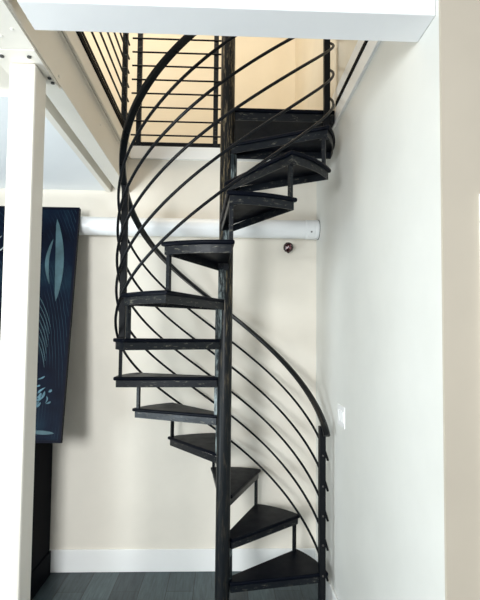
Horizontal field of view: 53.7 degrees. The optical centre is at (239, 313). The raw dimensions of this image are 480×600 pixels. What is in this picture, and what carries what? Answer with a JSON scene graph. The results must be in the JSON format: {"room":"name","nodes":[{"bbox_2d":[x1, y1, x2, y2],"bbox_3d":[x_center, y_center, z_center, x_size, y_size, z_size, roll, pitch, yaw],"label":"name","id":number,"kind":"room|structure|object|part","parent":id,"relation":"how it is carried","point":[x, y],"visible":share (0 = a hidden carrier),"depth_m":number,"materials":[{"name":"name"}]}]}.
{"room":"stairwell","nodes":[
{"label":"stairwell","id":0,"kind":"room"},
{"bbox_2d":[0,65,104,190],"bbox_3d":[-2.094,-1.051,1.944,2.324,0.085,3.125,1,-3,-2],"label":"ceiling","id":1,"kind":"structure","parent":0,"point":[63,169],"depth_m":2.95,"materials":[{"name":"paint"}]},
{"bbox_2d":[0,159,316,548],"bbox_3d":[-1.380,0.343,3.527,3.893,3.020,0.120,1,-3,-2],"label":"wall","id":2,"kind":"structure","parent":0,"point":[119,482],"depth_m":3.49,"materials":[{"name":"white paint"}]},
{"bbox_2d":[62,31,130,158],"bbox_3d":[-0.767,-1.283,2.001,0.012,0.092,3.125,1,-3,-2],"label":"trim","id":3,"kind":"structure","parent":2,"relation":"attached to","point":[72,37],"depth_m":2.52,"materials":[{"name":"white paint"}]},
{"bbox_2d":[50,548,315,572],"bbox_3d":[-1.392,1.768,3.390,3.893,0.159,0.014,1,-3,-2],"label":"baseboard","id":4,"kind":"structure","parent":2,"relation":"attached to","point":[62,560],"depth_m":3.41,"materials":[{"name":"white paint"}]},
{"bbox_2d":[79,216,319,239],"bbox_3d":[-1.315,-0.642,3.443,3.792,0.145,0.146,1,-3,-2],"label":"pipe","id":5,"kind":"object","parent":2,"relation":"attached to","point":[281,229],"visible":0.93,"depth_m":3.43,"materials":[{"name":"white metal"}]},
{"bbox_2d":[131,146,268,161],"bbox_3d":[-0.116,-1.199,3.588,1.400,0.092,0.054,1,-3,-2],"label":"trim","id":6,"kind":"structure","parent":2,"relation":"attached to","point":[137,152],"depth_m":3.55,"materials":[{"name":"white paint"}]},
{"bbox_2d":[131,33,221,147],"bbox_3d":[-0.477,-1.773,3.598,0.676,1.048,0.044,1,-3,-2],"label":"balustrade","id":7,"kind":"object","parent":6,"relation":"on","point":[140,38],"visible":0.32,"depth_m":3.58,"materials":[{"name":"black metal"}]},
{"bbox_3d":[-0.760,-1.762,3.590,0.036,1.018,0.032,1,-3,-2],"label":"post","id":8,"kind":"part","parent":7,"relation":"part of","materials":[{"name":"black metal"}]},
{"bbox_3d":[-0.478,-1.274,3.576,0.660,0.023,0.024,1,-3,-2],"label":"rail","id":9,"kind":"part","parent":7,"relation":"part of","materials":[{"name":"black metal"}]},
{"bbox_3d":[-0.182,-1.755,3.610,0.036,1.018,0.032,1,-3,-2],"label":"post","id":10,"kind":"part","parent":7,"relation":"part of","materials":[{"name":"black metal"}]},
{"bbox_2d":[283,242,292,252],"bbox_3d":[0.359,-0.490,3.526,0.074,0.083,0.084,1,-3,-2],"label":"wall fitting","id":11,"kind":"object","parent":2,"relation":"attached to","point":[288,247],"visible":1,"depth_m":3.50,"materials":[{"name":"metal"}]},
{"bbox_2d":[32,571,317,599],"bbox_3d":[-0.028,1.747,0.227,6.400,0.080,6.625,1,-3,-2],"label":"floor","id":12,"kind":"structure","parent":0,"point":[62,585],"depth_m":3.18,"materials":[{"name":"wood"}]},
{"bbox_2d":[0,48,60,599],"bbox_3d":[-0.868,0.395,1.833,0.180,2.762,0.282,1,-3,-2],"label":"support post","id":13,"kind":"object","parent":12,"relation":"on","point":[30,77],"visible":1,"depth_m":1.81,"materials":[{"name":"white paint"}]},
{"bbox_3d":[-0.855,-0.979,1.900,0.173,0.012,0.282,1,-3,-2],"label":"cap plate","id":14,"kind":"part","parent":13,"relation":"part of","materials":[{"name":"white paint"}]},
{"bbox_2d":[0,0,129,192],"bbox_3d":[-0.905,-1.116,1.988,0.342,0.296,3.123,1,-3,-2],"label":"steel beam","id":15,"kind":"structure","parent":13,"relation":"on","point":[75,111],"depth_m":2.33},
{"bbox_3d":[-0.892,-1.020,1.088,0.307,0.010,1.335,1,-3,-2],"label":"splice plate","id":16,"kind":"part","parent":15,"relation":"part of","materials":[{"name":"white paint"}]},
{"bbox_2d":[30,443,52,599],"bbox_3d":[-1.906,1.328,3.092,1.159,1.000,0.535,1,-3,-2],"label":"base cabinet","id":17,"kind":"object","parent":12,"relation":"on","point":[41,552],"visible":0.23,"depth_m":3.19,"materials":[{"name":"black paint"}]},
{"bbox_2d":[0,206,80,442],"bbox_3d":[-1.705,0.033,3.183,1.132,1.596,0.294,1,-3,-2],"label":"painting","id":18,"kind":"object","parent":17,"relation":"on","point":[60,225],"visible":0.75,"depth_m":3.20,"materials":[{"name":"fabric"}]},
{"bbox_2d":[113,35,334,599],"bbox_3d":[-0.079,-0.262,2.867,1.316,4.190,1.302,1,-3,-2],"label":"spiral staircase","id":19,"kind":"structure","parent":12,"relation":"on","point":[293,141],"depth_m":2.80,"materials":[{"name":"metal"}]},
{"bbox_3d":[-0.696,-0.314,2.840,0.038,0.918,0.038,1,-3,-2],"label":"newel post","id":20,"kind":"part","parent":19,"relation":"part of","materials":[{"name":"black metal"}]},
{"bbox_3d":[-0.080,-0.727,2.890,1.282,2.929,1.280,1,-3,-2],"label":"handrail","id":21,"kind":"part","parent":19,"relation":"part of","materials":[{"name":"black metal"}]},
{"bbox_3d":[0.501,1.268,2.898,0.038,1.150,0.038,1,-3,-10],"label":"newel post","id":22,"kind":"part","parent":19,"relation":"part of","materials":[{"name":"black metal"}]},
{"bbox_3d":[0.539,-1.659,2.948,0.038,1.018,0.038,1,-3,-2],"label":"newel post","id":23,"kind":"part","parent":19,"relation":"part of","materials":[{"name":"black metal"}]},
{"bbox_2d":[83,31,295,143],"bbox_3d":[-1.392,-2.191,4.756,3.893,2.600,0.120,1,-3,-2],"label":"wall","id":24,"kind":"structure","parent":0,"point":[279,62],"depth_m":4.74,"materials":[{"name":"beige paint"}]},
{"bbox_2d":[17,0,434,41],"bbox_3d":[-0.035,-1.169,1.631,1.370,0.348,0.146,1,-3,-2],"label":"header beam","id":25,"kind":"structure","parent":0,"point":[368,20],"depth_m":1.59,"materials":[{"name":"white paint"}]},
{"bbox_2d":[295,0,444,599],"bbox_3d":[0.664,-0.845,3.186,0.140,5.400,3.268,1,-3,-2],"label":"wall","id":26,"kind":"structure","parent":0,"point":[379,272],"depth_m":2.06,"materials":[{"name":"white paint"}]},
{"bbox_2d":[314,549,337,599],"bbox_3d":[0.582,1.742,2.437,0.014,0.159,2.029,1,-3,-2],"label":"baseboard","id":27,"kind":"structure","parent":26,"relation":"attached to","point":[330,593],"depth_m":2.98,"materials":[{"name":"white paint"}]},
{"bbox_2d":[337,404,344,428],"bbox_3d":[0.585,0.594,2.754,0.013,0.122,0.158,1,-3,-2],"label":"light switch","id":28,"kind":"object","parent":26,"relation":"attached to","point":[341,410],"visible":1,"depth_m":2.74,"materials":[{"name":"plastic"}]},
{"bbox_2d":[330,40,364,109],"bbox_3d":[0.594,-1.346,3.217,0.010,0.087,2.950,1,-3,-2],"label":"trim","id":29,"kind":"structure","parent":26,"relation":"attached to","point":[359,44],"depth_m":2.68,"materials":[{"name":"white paint"}]},
{"bbox_2d":[336,40,367,105],"bbox_3d":[0.620,-1.324,2.335,0.018,0.030,1.190,1,-3,-2],"label":"trim","id":30,"kind":"structure","parent":26,"relation":"attached to","point":[365,41],"depth_m":2.55,"materials":[{"name":"black paint"}]},
{"bbox_2d":[332,41,380,129],"bbox_3d":[0.610,-1.247,2.661,0.014,0.092,1.850,1,-3,-2],"label":"trim","id":31,"kind":"structure","parent":26,"relation":"attached to","point":[371,47],"depth_m":2.50,"materials":[{"name":"white paint"}]},
{"bbox_2d":[439,0,479,599],"bbox_3d":[1.902,-0.908,1.639,2.506,5.400,0.112,1,-3,-2],"label":"wall","id":32,"kind":"structure","parent":0,"point":[459,20],"depth_m":1.50,"materials":[{"name":"beige paint"}]},
{"bbox_2d":[479,194,479,238],"bbox_3d":[1.206,0.702,1.527,0.908,2.160,0.132,1,-3,-2],"label":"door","id":33,"kind":"structure","parent":32,"relation":"in","point":[479,194],"depth_m":1.51,"materials":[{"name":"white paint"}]},
{"bbox_3d":[-1.326,-1.277,2.535,3.893,0.060,4.230,1,-3,-2],"label":"floor","id":34,"kind":"structure","parent":0,"visible":0},
{"bbox_2d":[76,31,129,127],"bbox_3d":[-0.780,-1.851,2.079,0.055,1.048,2.825,1,-3,-2],"label":"balustrade","id":35,"kind":"object","parent":34,"relation":"on","point":[122,117],"visible":0.41,"depth_m":3.05,"materials":[{"name":"black metal"}]},
{"bbox_3d":[-0.825,-1.772,3.405,0.035,1.018,0.032,1,-3,-2],"label":"post","id":36,"kind":"part","parent":35,"relation":"part of","materials":[{"name":"black metal"}]}
]}

